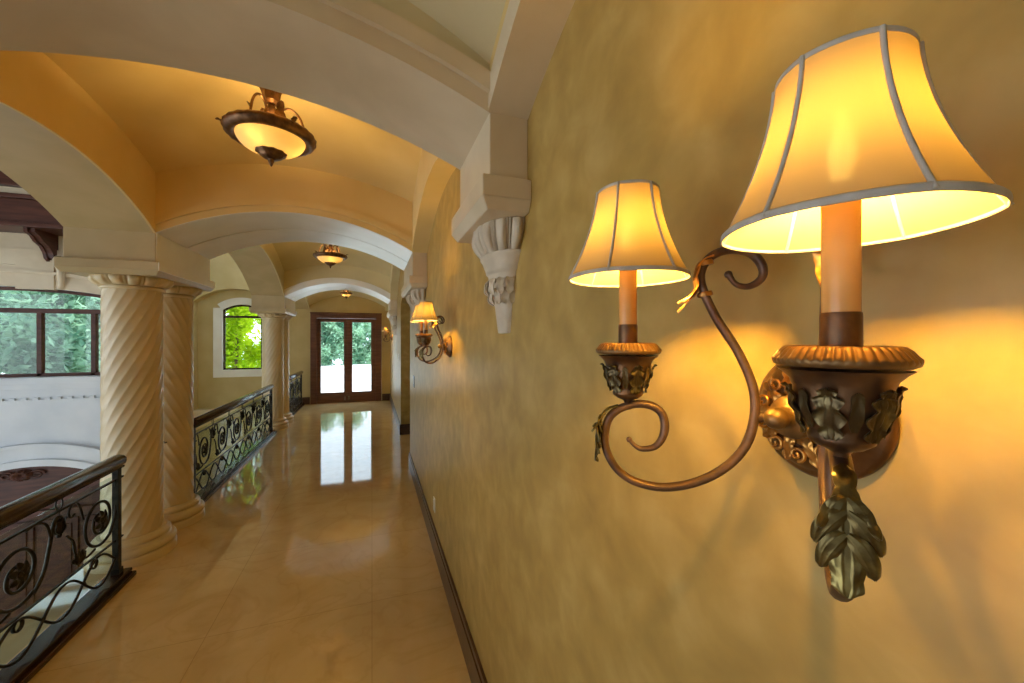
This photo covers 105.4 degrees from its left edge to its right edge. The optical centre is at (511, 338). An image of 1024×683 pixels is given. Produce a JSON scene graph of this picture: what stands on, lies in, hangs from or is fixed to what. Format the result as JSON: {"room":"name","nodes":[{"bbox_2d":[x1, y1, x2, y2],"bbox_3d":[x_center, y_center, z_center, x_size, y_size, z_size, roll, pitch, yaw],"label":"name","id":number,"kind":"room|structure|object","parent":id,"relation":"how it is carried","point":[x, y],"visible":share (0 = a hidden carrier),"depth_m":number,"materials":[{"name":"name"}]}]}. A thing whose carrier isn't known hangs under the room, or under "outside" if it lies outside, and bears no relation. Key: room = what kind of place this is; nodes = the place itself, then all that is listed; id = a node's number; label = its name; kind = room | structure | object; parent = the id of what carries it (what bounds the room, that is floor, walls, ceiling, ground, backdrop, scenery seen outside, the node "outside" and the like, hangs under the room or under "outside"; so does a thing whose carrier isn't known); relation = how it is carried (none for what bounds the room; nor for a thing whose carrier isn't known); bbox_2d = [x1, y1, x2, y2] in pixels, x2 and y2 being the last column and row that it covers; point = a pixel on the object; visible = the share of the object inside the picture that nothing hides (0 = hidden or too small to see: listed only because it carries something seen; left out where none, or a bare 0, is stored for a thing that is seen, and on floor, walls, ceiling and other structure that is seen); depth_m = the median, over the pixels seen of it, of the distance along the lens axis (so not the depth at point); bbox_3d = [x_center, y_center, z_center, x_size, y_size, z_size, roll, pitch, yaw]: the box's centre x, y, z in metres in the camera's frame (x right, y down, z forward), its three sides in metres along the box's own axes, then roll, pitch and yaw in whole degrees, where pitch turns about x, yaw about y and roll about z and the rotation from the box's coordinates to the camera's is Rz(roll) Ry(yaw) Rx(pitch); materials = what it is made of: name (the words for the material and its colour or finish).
{"room":"mansion hallway","nodes":[
{"label":"mansion hallway","id":0,"kind":"room"},
{"bbox_2d":[0,286,100,463],"bbox_3d":[-8.621,0.500,5.591,5.950,9.500,0.350,0,0,-20],"label":"wall","id":1,"kind":"structure","parent":0,"point":[73,421],"depth_m":5.97,"materials":[{"name":"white paint"}]},
{"bbox_2d":[0,171,21,187],"bbox_3d":[-6.704,-2.495,0.250,5.950,0.710,11.000,0,0,-20],"label":"trim","id":2,"kind":"structure","parent":1,"relation":"attached to","point":[5,180],"depth_m":5.41,"materials":[{"name":"brown wood"}]},
{"bbox_2d":[0,186,29,194],"bbox_3d":[-8.486,-2.085,5.215,5.950,0.110,0.450,0,0,-20],"label":"trim","id":3,"kind":"structure","parent":1,"relation":"attached to","point":[2,188],"depth_m":5.50,"materials":[{"name":"beige paint"}]},
{"bbox_2d":[0,192,62,235],"bbox_3d":[-8.467,-1.805,5.163,5.950,0.450,0.560,0,0,-20],"label":"trim","id":4,"kind":"structure","parent":1,"relation":"attached to","point":[17,211],"depth_m":5.50,"materials":[{"name":"brown wood"}]},
{"bbox_2d":[23,227,57,261],"bbox_3d":[-6.933,-1.364,5.759,0.120,0.432,0.475,0,0,-20],"label":"wooden bracket","id":5,"kind":"object","parent":1,"relation":"attached to","point":[47,242],"visible":0.88,"depth_m":5.79,"materials":[{"name":"brown wood"}]},
{"bbox_2d":[0,466,99,628],"bbox_3d":[-7.261,3.580,5.945,2.401,3.340,0.223,0,0,-20],"label":"door","id":6,"kind":"structure","parent":1,"relation":"in","point":[15,484],"depth_m":5.98,"materials":[{"name":"brown wood"}]},
{"bbox_2d":[0,443,99,470],"bbox_3d":[-7.229,1.958,5.857,2.787,0.765,0.090,0,0,-20],"label":"trim","id":7,"kind":"structure","parent":1,"relation":"attached to","point":[33,462],"depth_m":5.92,"materials":[{"name":"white paint"}]},
{"bbox_2d":[0,232,100,294],"bbox_3d":[-8.527,-1.145,5.330,5.950,1.010,0.204,0,0,-20],"label":"trim","id":8,"kind":"structure","parent":1,"relation":"attached to","point":[23,265],"depth_m":5.85,"materials":[{"name":"beige paint"}]},
{"bbox_2d":[0,286,100,377],"bbox_3d":[-7.610,-0.115,5.917,2.894,1.390,0.100,0,0,-20],"label":"window","id":9,"kind":"structure","parent":1,"relation":"in","point":[40,312],"depth_m":6.05,"materials":[{"name":"brown wood"}]},
{"bbox_2d":[0,376,100,402],"bbox_3d":[-8.512,0.765,5.375,6.010,0.370,0.130,0,0,-20],"label":"trim","id":10,"kind":"structure","parent":1,"relation":"attached to","point":[29,383],"depth_m":5.91,"materials":[{"name":"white paint"}]},
{"bbox_2d":[1,359,365,373],"bbox_3d":[-13.515,5.550,37.648,160.000,0.200,160.000,0,0,-20],"label":"ground","id":11,"kind":"structure","parent":0,"point":[337,360],"depth_m":90.45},
{"bbox_2d":[0,290,100,373],"bbox_3d":[-13.132,1.373,10.351,4.867,8.171,4.879,0,0,-27],"label":"tree","id":12,"kind":"object","parent":11,"relation":"on","point":[63,352],"visible":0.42,"depth_m":9.79,"materials":[{"name":"green plant"}]},
{"bbox_2d":[1,290,100,357],"bbox_3d":[-18.180,0.093,16.372,6.343,10.729,6.327,0,0,-35],"label":"tree","id":13,"kind":"object","parent":11,"relation":"on","point":[88,337],"visible":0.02,"depth_m":15.09,"materials":[{"name":"green plant"}]},
{"bbox_2d":[327,322,370,364],"bbox_3d":[-14.690,-0.603,35.143,7.075,8.596,7.057,0,0,-6],"label":"tree","id":14,"kind":"object","parent":11,"relation":"on","point":[360,356],"visible":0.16,"depth_m":33.94,"materials":[{"name":"green plant"}]},
{"bbox_2d":[0,50,431,295],"bbox_3d":[-2.480,-1.410,4.518,2.605,1.180,6.936,0,0,-20],"label":"wall","id":15,"kind":"structure","parent":0,"point":[32,85],"depth_m":2.26,"materials":[{"name":"paint"}]},
{"bbox_2d":[0,103,152,232],"bbox_3d":[-2.667,-1.000,1.938,0.528,0.360,2.196,0,0,-20],"label":"arch","id":16,"kind":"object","parent":15,"relation":"attached to","point":[73,190],"depth_m":2.47,"materials":[{"name":"paint"}]},
{"bbox_2d":[156,233,214,288],"bbox_3d":[-2.928,-0.683,3.534,0.035,0.314,1.132,0,0,-20],"label":"trim","id":17,"kind":"structure","parent":15,"relation":"attached to","point":[174,259],"depth_m":3.41,"materials":[{"name":"beige paint"}]},
{"bbox_2d":[0,0,490,169],"bbox_3d":[-1.062,-0.893,1.154,2.030,0.317,0.494,0,0,-20],"label":"arch","id":18,"kind":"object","parent":15,"relation":"attached to","point":[361,60],"depth_m":1.21,"materials":[{"name":"beige paint"}]},
{"bbox_2d":[229,245,282,295],"bbox_3d":[-4.002,-1.155,5.655,0.528,0.670,3.754,0,0,-20],"label":"trim","id":19,"kind":"structure","parent":15,"relation":"attached to","point":[260,276],"depth_m":6.75,"materials":[{"name":"paint"}]},
{"bbox_2d":[154,198,411,250],"bbox_3d":[-2.032,-1.007,3.855,2.050,0.366,1.114,0,0,-20],"label":"trim","id":20,"kind":"structure","parent":15,"relation":"attached to","point":[172,218],"depth_m":3.29,"materials":[{"name":"paint"}]},
{"bbox_2d":[156,212,411,270],"bbox_3d":[-2.032,-0.965,3.855,1.970,0.290,1.070,0,0,-20],"label":"arch","id":21,"kind":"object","parent":15,"relation":"attached to","point":[215,236],"depth_m":3.70,"materials":[{"name":"beige paint"}]},
{"bbox_2d":[284,297,296,314],"bbox_3d":[-4.527,-0.678,7.990,0.035,0.304,1.162,0,0,-20],"label":"trim","id":22,"kind":"structure","parent":15,"relation":"attached to","point":[289,304],"depth_m":7.91,"materials":[{"name":"beige paint"}]},
{"bbox_2d":[284,278,390,303],"bbox_3d":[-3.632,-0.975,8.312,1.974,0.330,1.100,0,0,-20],"label":"trim","id":23,"kind":"structure","parent":15,"relation":"attached to","point":[301,293],"depth_m":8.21,"materials":[{"name":"white paint"}]},
{"bbox_2d":[198,290,261,408],"bbox_3d":[-7.147,0.200,10.290,2.100,3.300,0.200,0,0,-20],"label":"wall niche","id":24,"kind":"object","parent":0,"point":[212,392],"visible":0.26,"depth_m":9.99,"materials":[{"name":"beige paint"}]},
{"bbox_2d":[213,298,261,377],"bbox_3d":[-7.052,-0.045,10.234,1.280,2.070,0.130,0,0,-20],"label":"window","id":25,"kind":"structure","parent":24,"relation":"attached to","point":[220,370],"depth_m":10.07,"materials":[{"name":"white stone"}]},
{"bbox_2d":[43,52,421,201],"bbox_3d":[-1.495,-1.490,2.359,2.000,0.440,2.150,0,0,-20],"label":"ceiling","id":26,"kind":"structure","parent":0,"point":[169,114],"depth_m":2.78,"materials":[{"name":"paint"}]},
{"bbox_2d":[215,87,316,166],"bbox_3d":[-1.473,-1.340,2.366,0.520,0.590,0.504,0,0,-20],"label":"ceiling light","id":27,"kind":"object","parent":26,"relation":"attached to","point":[267,132],"visible":1,"depth_m":2.27,"materials":[{"name":"brown metal"}]},
{"bbox_2d":[0,400,470,682],"bbox_3d":[-1.303,1.900,4.074,4.500,0.300,14.950,0,0,-20],"label":"floor","id":28,"kind":"structure","parent":0,"point":[314,561],"depth_m":2.75,"materials":[{"name":"beige stone"}]},
{"bbox_2d":[0,454,136,682],"bbox_3d":[-2.536,1.294,1.945,0.170,0.912,1.975,0,0,-20],"label":"railing","id":29,"kind":"object","parent":28,"relation":"on","point":[25,665],"visible":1,"depth_m":2.27,"materials":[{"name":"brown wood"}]},
{"bbox_2d":[51,498,66,537],"bbox_3d":[-2.660,1.054,2.291,0.050,0.231,0.080,0,0,-20],"label":"flower","id":30,"kind":"object","parent":29,"relation":"on","point":[58,525],"depth_m":2.28,"materials":[{"name":"black metal"}]},
{"bbox_2d":[84,274,176,573],"bbox_3d":[-3.084,0.630,3.175,0.544,2.240,0.544,0,0,-20],"label":"column","id":31,"kind":"structure","parent":28,"relation":"on","point":[131,306],"depth_m":3.04,"materials":[{"name":"stone"}]},
{"bbox_2d":[163,286,204,529],"bbox_3d":[-3.283,0.630,3.730,0.544,2.240,0.544,0,0,-20],"label":"column","id":32,"kind":"structure","parent":28,"relation":"on","point":[183,507],"depth_m":3.65,"materials":[{"name":"stone"}]},
{"bbox_2d":[193,384,276,501],"bbox_3d":[-3.897,1.294,5.646,0.170,0.912,3.460,0,0,-20],"label":"railing","id":33,"kind":"object","parent":28,"relation":"on","point":[223,476],"visible":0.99,"depth_m":5.08,"materials":[{"name":"black metal"}]},
{"bbox_2d":[212,419,215,437],"bbox_3d":[-3.514,1.054,4.580,0.050,0.231,0.070,0,0,-20],"label":"flower","id":34,"kind":"object","parent":33,"relation":"on","point":[213,428],"depth_m":4.58,"materials":[{"name":"black metal"}]},
{"bbox_2d":[256,313,288,430],"bbox_3d":[-4.692,0.630,7.655,0.544,2.240,0.544,0,0,-20],"label":"column","id":35,"kind":"structure","parent":28,"relation":"on","point":[272,323],"depth_m":7.51,"materials":[{"name":"stone"}]},
{"bbox_2d":[284,315,293,422],"bbox_3d":[-4.875,0.630,8.163,0.544,2.240,0.544,0,0,-20],"label":"column","id":36,"kind":"structure","parent":28,"relation":"on","point":[287,414],"depth_m":8.12,"materials":[{"name":"stone"}]},
{"bbox_2d":[289,371,304,414],"bbox_3d":[-5.248,1.294,9.410,0.170,0.912,2.020,0,0,-20],"label":"railing","id":37,"kind":"object","parent":28,"relation":"on","point":[300,404],"visible":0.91,"depth_m":9.53,"materials":[{"name":"black metal"}]},
{"bbox_2d":[155,164,412,237],"bbox_3d":[-2.032,-1.425,3.855,1.940,1.151,1.070,0,0,-20],"label":"wall","id":38,"kind":"structure","parent":0,"point":[175,189],"depth_m":3.30,"materials":[{"name":"paint"}]},
{"bbox_2d":[54,227,213,291],"bbox_3d":[-3.199,-1.245,3.436,0.604,1.510,1.134,0,0,-20],"label":"trim","id":39,"kind":"structure","parent":38,"relation":"attached to","point":[86,251],"depth_m":2.93,"materials":[{"name":"stone"}]},
{"bbox_2d":[193,253,389,476],"bbox_3d":[-5.888,0.525,10.477,4.995,9.450,0.300,0,0,-20],"label":"wall","id":40,"kind":"structure","parent":0,"point":[226,275],"depth_m":10.33,"materials":[{"name":"beige paint"}]},
{"bbox_2d":[193,407,258,417],"bbox_3d":[-6.997,1.860,9.872,2.100,0.220,0.090,0,0,-20],"label":"trim","id":41,"kind":"structure","parent":40,"relation":"attached to","point":[197,413],"depth_m":9.82,"materials":[{"name":"beige stone"}]},
{"bbox_2d":[289,397,309,404],"bbox_3d":[-5.677,1.655,10.383,0.530,0.190,0.020,0,0,-20],"label":"baseboard","id":42,"kind":"structure","parent":40,"relation":"attached to","point":[306,400],"depth_m":10.41,"materials":[{"name":"brown wood"}]},
{"bbox_2d":[310,312,381,403],"bbox_3d":[-4.573,0.512,10.816,1.820,2.475,0.190,0,0,-20],"label":"door","id":43,"kind":"structure","parent":40,"relation":"in","point":[316,397],"depth_m":10.79,"materials":[{"name":"red wood"}]},
{"bbox_2d":[382,393,389,400],"bbox_3d":[-3.590,1.655,11.132,0.225,0.190,0.020,0,0,-20],"label":"baseboard","id":44,"kind":"structure","parent":40,"relation":"attached to","point":[384,396],"depth_m":11.12,"materials":[{"name":"brown wood"}]},
{"bbox_2d":[272,242,390,276],"bbox_3d":[-2.829,-1.610,6.076,2.000,0.680,3.690,0,0,-20],"label":"ceiling","id":45,"kind":"structure","parent":0,"point":[292,255],"depth_m":7.40,"materials":[{"name":"paint"}]},
{"bbox_2d":[313,244,347,267],"bbox_3d":[-2.841,-1.395,6.074,0.504,0.590,0.520,0,0,36],"label":"ceiling light","id":46,"kind":"object","parent":45,"relation":"attached to","point":[330,258],"visible":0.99,"depth_m":5.98,"materials":[{"name":"brown metal"}]},
{"bbox_2d":[284,265,389,292],"bbox_3d":[-3.632,-1.419,8.312,1.940,1.161,1.100,0,0,-20],"label":"wall","id":47,"kind":"structure","parent":0,"point":[292,277],"depth_m":7.77,"materials":[{"name":"paint"}]},
{"bbox_2d":[249,295,295,316],"bbox_3d":[-4.799,-1.245,7.893,0.604,1.510,1.164,0,0,-20],"label":"trim","id":48,"kind":"structure","parent":47,"relation":"attached to","point":[259,303],"depth_m":7.37,"materials":[{"name":"stone"}]},
{"bbox_2d":[307,290,384,306],"bbox_3d":[-4.172,-1.200,9.818,2.000,0.660,2.140,0,0,-20],"label":"ceiling","id":49,"kind":"structure","parent":0,"point":[313,298],"depth_m":10.56,"materials":[{"name":"paint"}]},
{"bbox_2d":[340,290,352,298],"bbox_3d":[-4.180,-1.236,9.818,0.312,0.469,0.303,0,0,-20],"label":"ceiling light","id":50,"kind":"object","parent":49,"relation":"attached to","point":[347,293],"visible":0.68,"depth_m":9.74,"materials":[{"name":"brown metal"}]},
{"bbox_2d":[370,0,488,69],"bbox_3d":[-1.062,-1.397,1.154,1.940,1.205,0.450,0,0,-20],"label":"wall","id":51,"kind":"structure","parent":0,"point":[405,9],"depth_m":1.20,"materials":[{"name":"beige paint"}]},
{"bbox_2d":[408,0,505,63],"bbox_3d":[-0.635,-1.175,-0.037,2.000,0.610,2.120,0,0,-20],"label":"ceiling","id":52,"kind":"structure","parent":0,"point":[476,23],"depth_m":1.19,"materials":[{"name":"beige paint"}]},
{"bbox_2d":[489,0,509,70],"bbox_3d":[-0.821,-1.370,-0.103,2.605,1.260,2.171,0,0,-20],"label":"wall","id":53,"kind":"structure","parent":0,"point":[507,1],"depth_m":1.18,"materials":[{"name":"paint"}]},
{"bbox_2d":[390,0,1023,682],"bbox_3d":[-0.910,-0.125,4.295,0.200,3.750,15.100,0,0,-20],"label":"wall","id":54,"kind":"structure","parent":0,"point":[564,569],"depth_m":0.61,"materials":[{"name":"beige paint"}]},
{"bbox_2d":[382,327,392,341],"bbox_3d":[-3.201,-0.117,10.007,0.260,0.391,0.404,0,0,-20],"label":"wall sconce","id":55,"kind":"object","parent":54,"relation":"attached to","point":[385,329],"visible":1,"depth_m":9.87,"materials":[{"name":"brown metal"}]},
{"bbox_2d":[387,300,396,317],"bbox_3d":[-2.670,-1.245,8.657,0.167,1.510,1.164,0,0,-20],"label":"trim","id":56,"kind":"structure","parent":54,"relation":"attached to","point":[392,306],"depth_m":8.14,"materials":[{"name":"beige stone"}]},
{"bbox_2d":[390,316,396,334],"bbox_3d":[-2.558,-0.292,8.411,0.141,0.400,0.422,0,0,-20],"label":"corbel","id":57,"kind":"object","parent":54,"relation":"attached to","point":[393,318],"visible":0.99,"depth_m":8.32,"materials":[{"name":"stone"}]},
{"bbox_2d":[390,264,399,299],"bbox_3d":[-1.855,-1.155,6.426,0.139,0.670,3.754,0,0,-20],"label":"trim","id":58,"kind":"structure","parent":54,"relation":"attached to","point":[395,275],"depth_m":7.66,"materials":[{"name":"paint"}]},
{"bbox_2d":[390,394,409,434],"bbox_3d":[-1.870,1.655,9.465,1.925,0.190,4.320,0,0,-20],"label":"baseboard","id":59,"kind":"structure","parent":54,"relation":"attached to","point":[403,429],"depth_m":7.17,"materials":[{"name":"brown wood"}]},
{"bbox_2d":[406,295,417,330],"bbox_3d":[-1.138,-0.292,4.458,0.141,0.400,0.422,0,0,-20],"label":"corbel","id":60,"kind":"object","parent":54,"relation":"attached to","point":[410,301],"visible":0.4,"depth_m":4.40,"materials":[{"name":"stone"}]},
{"bbox_2d":[414,322,417,330],"bbox_3d":[-1.103,-0.160,4.470,0.046,0.135,0.152,0,0,-20],"label":"pendant","id":61,"kind":"object","parent":60,"relation":"attached to","point":[415,323],"depth_m":4.43,"materials":[{"name":"stone"}]},
{"bbox_2d":[401,252,426,297],"bbox_3d":[-1.071,-1.245,4.200,0.167,1.510,1.134,0,0,-20],"label":"trim","id":62,"kind":"structure","parent":54,"relation":"attached to","point":[415,271],"depth_m":3.71,"materials":[{"name":"beige stone"}]},
{"bbox_2d":[410,289,425,329],"bbox_3d":[-0.959,-0.292,3.959,0.141,0.400,0.422,0,0,-20],"label":"corbel","id":63,"kind":"object","parent":54,"relation":"attached to","point":[418,295],"visible":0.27,"depth_m":3.83,"materials":[{"name":"stone"}]},
{"bbox_2d":[410,301,452,363],"bbox_3d":[-0.532,-0.037,2.572,0.260,0.391,0.404,0,0,-20],"label":"wall sconce","id":64,"kind":"object","parent":54,"relation":"attached to","point":[424,312],"visible":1,"depth_m":2.50,"materials":[{"name":"brown metal"}]},
{"bbox_2d":[419,322,422,333],"bbox_3d":[-0.622,-0.090,2.671,0.024,0.120,0.024,0,0,-20],"label":"candle","id":65,"kind":"object","parent":64,"relation":"on","point":[420,323],"depth_m":2.66,"materials":[{"name":"beige plastic"}]},
{"bbox_2d":[424,320,427,333],"bbox_3d":[-0.538,-0.090,2.438,0.024,0.120,0.024,0,0,-20],"label":"candle","id":66,"kind":"object","parent":64,"relation":"on","point":[425,321],"depth_m":2.43,"materials":[{"name":"beige wax"}]},
{"bbox_2d":[412,154,455,252],"bbox_3d":[-0.520,-1.000,2.708,0.139,0.360,2.196,0,0,-20],"label":"trim","id":67,"kind":"structure","parent":54,"relation":"attached to","point":[438,173],"depth_m":2.99,"materials":[{"name":"paint"}]},
{"bbox_2d":[409,452,487,682],"bbox_3d":[0.026,1.655,1.364,0.020,0.190,8.550,0,0,-20],"label":"baseboard","id":68,"kind":"structure","parent":54,"relation":"attached to","point":[472,660],"depth_m":2.48,"materials":[{"name":"brown wood"}]},
{"bbox_2d":[452,112,530,243],"bbox_3d":[-0.101,-1.210,1.499,0.167,1.580,0.514,0,0,-20],"label":"trim","id":69,"kind":"structure","parent":54,"relation":"attached to","point":[494,184],"depth_m":1.30,"materials":[{"name":"beige stone"}]},
{"bbox_2d":[472,216,524,333],"bbox_3d":[-0.079,-0.222,1.507,0.141,0.400,0.422,0,0,-20],"label":"corbel","id":70,"kind":"object","parent":54,"relation":"attached to","point":[496,243],"visible":1,"depth_m":1.43,"materials":[{"name":"stone"}]},
{"bbox_2d":[494,300,511,333],"bbox_3d":[-0.044,-0.089,1.520,0.046,0.135,0.152,0,0,-20],"label":"pendant","id":71,"kind":"object","parent":70,"relation":"attached to","point":[503,308],"depth_m":1.48,"materials":[{"name":"stone"}]},
{"bbox_2d":[488,0,574,119],"bbox_3d":[0.340,-0.910,0.313,0.139,0.340,2.162,0,0,-20],"label":"trim","id":72,"kind":"structure","parent":54,"relation":"attached to","point":[531,31],"depth_m":1.12,"materials":[{"name":"beige paint"}]},
{"bbox_2d":[568,24,1014,601],"bbox_3d":[0.242,0.001,0.414,0.260,0.391,0.404,0,0,-20],"label":"wall sconce","id":73,"kind":"object","parent":54,"relation":"attached to","point":[860,146],"visible":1,"depth_m":0.27,"materials":[{"name":"brown metal"}]},
{"bbox_2d":[618,270,637,342],"bbox_3d":[0.152,-0.052,0.513,0.024,0.120,0.024,0,0,-20],"label":"candle","id":74,"kind":"object","parent":73,"relation":"on","point":[627,327],"depth_m":0.50,"materials":[{"name":"beige plastic"}]},
{"bbox_2d":[819,200,862,345],"bbox_3d":[0.236,-0.052,0.280,0.024,0.120,0.024,0,0,-20],"label":"candle","id":75,"kind":"object","parent":73,"relation":"on","point":[841,315],"depth_m":0.27,"materials":[{"name":"beige plastic"}]},
{"bbox_3d":[-4.358,-1.400,9.751,2.605,1.200,2.196,0,0,-20],"label":"wall","id":76,"kind":"structure","parent":0,"visible":0},
{"bbox_2d":[295,297,308,308],"bbox_3d":[-5.345,-0.980,9.397,0.528,0.360,2.187,0,0,-20],"label":"trim","id":77,"kind":"structure","parent":76,"relation":"attached to","point":[301,303],"depth_m":10.21,"materials":[{"name":"paint"}]},
{"label":"outside","id":78,"kind":"structure","parent":0,"visible":0},
{"bbox_2d":[321,364,370,392],"bbox_3d":[-3.381,1.915,21.258,20.000,0.170,17.700,0,0,-20],"label":"terrace","id":79,"kind":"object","parent":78,"point":[332,376],"depth_m":18.07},
{"bbox_3d":[-8.690,4.900,12.074,3.800,1.100,3.400,0,0,-20],"label":"ground","id":80,"kind":"structure","parent":0,"visible":0},
{"bbox_2d":[226,307,260,369],"bbox_3d":[-8.118,1.275,11.542,1.936,6.170,1.910,0,0,5],"label":"tree","id":81,"kind":"object","parent":80,"relation":"on","point":[236,328],"visible":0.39,"depth_m":11.27,"materials":[{"name":"green plant"}]},
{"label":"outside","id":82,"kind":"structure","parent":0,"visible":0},
{"bbox_2d":[321,322,365,365],"bbox_3d":[-13.231,-0.149,28.165,4.879,5.928,4.867,0,0,3],"label":"tree","id":83,"kind":"object","parent":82,"point":[332,333],"visible":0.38,"depth_m":27.29,"materials":[{"name":"green plant"}]},
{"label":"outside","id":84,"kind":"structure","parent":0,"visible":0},
{"bbox_2d":[367,323,370,350],"bbox_3d":[-8.480,-0.249,29.847,4.867,5.928,4.879,0,0,30],"label":"tree","id":85,"kind":"object","parent":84,"point":[369,328],"visible":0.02,"depth_m":29.12,"materials":[{"name":"green plant"}]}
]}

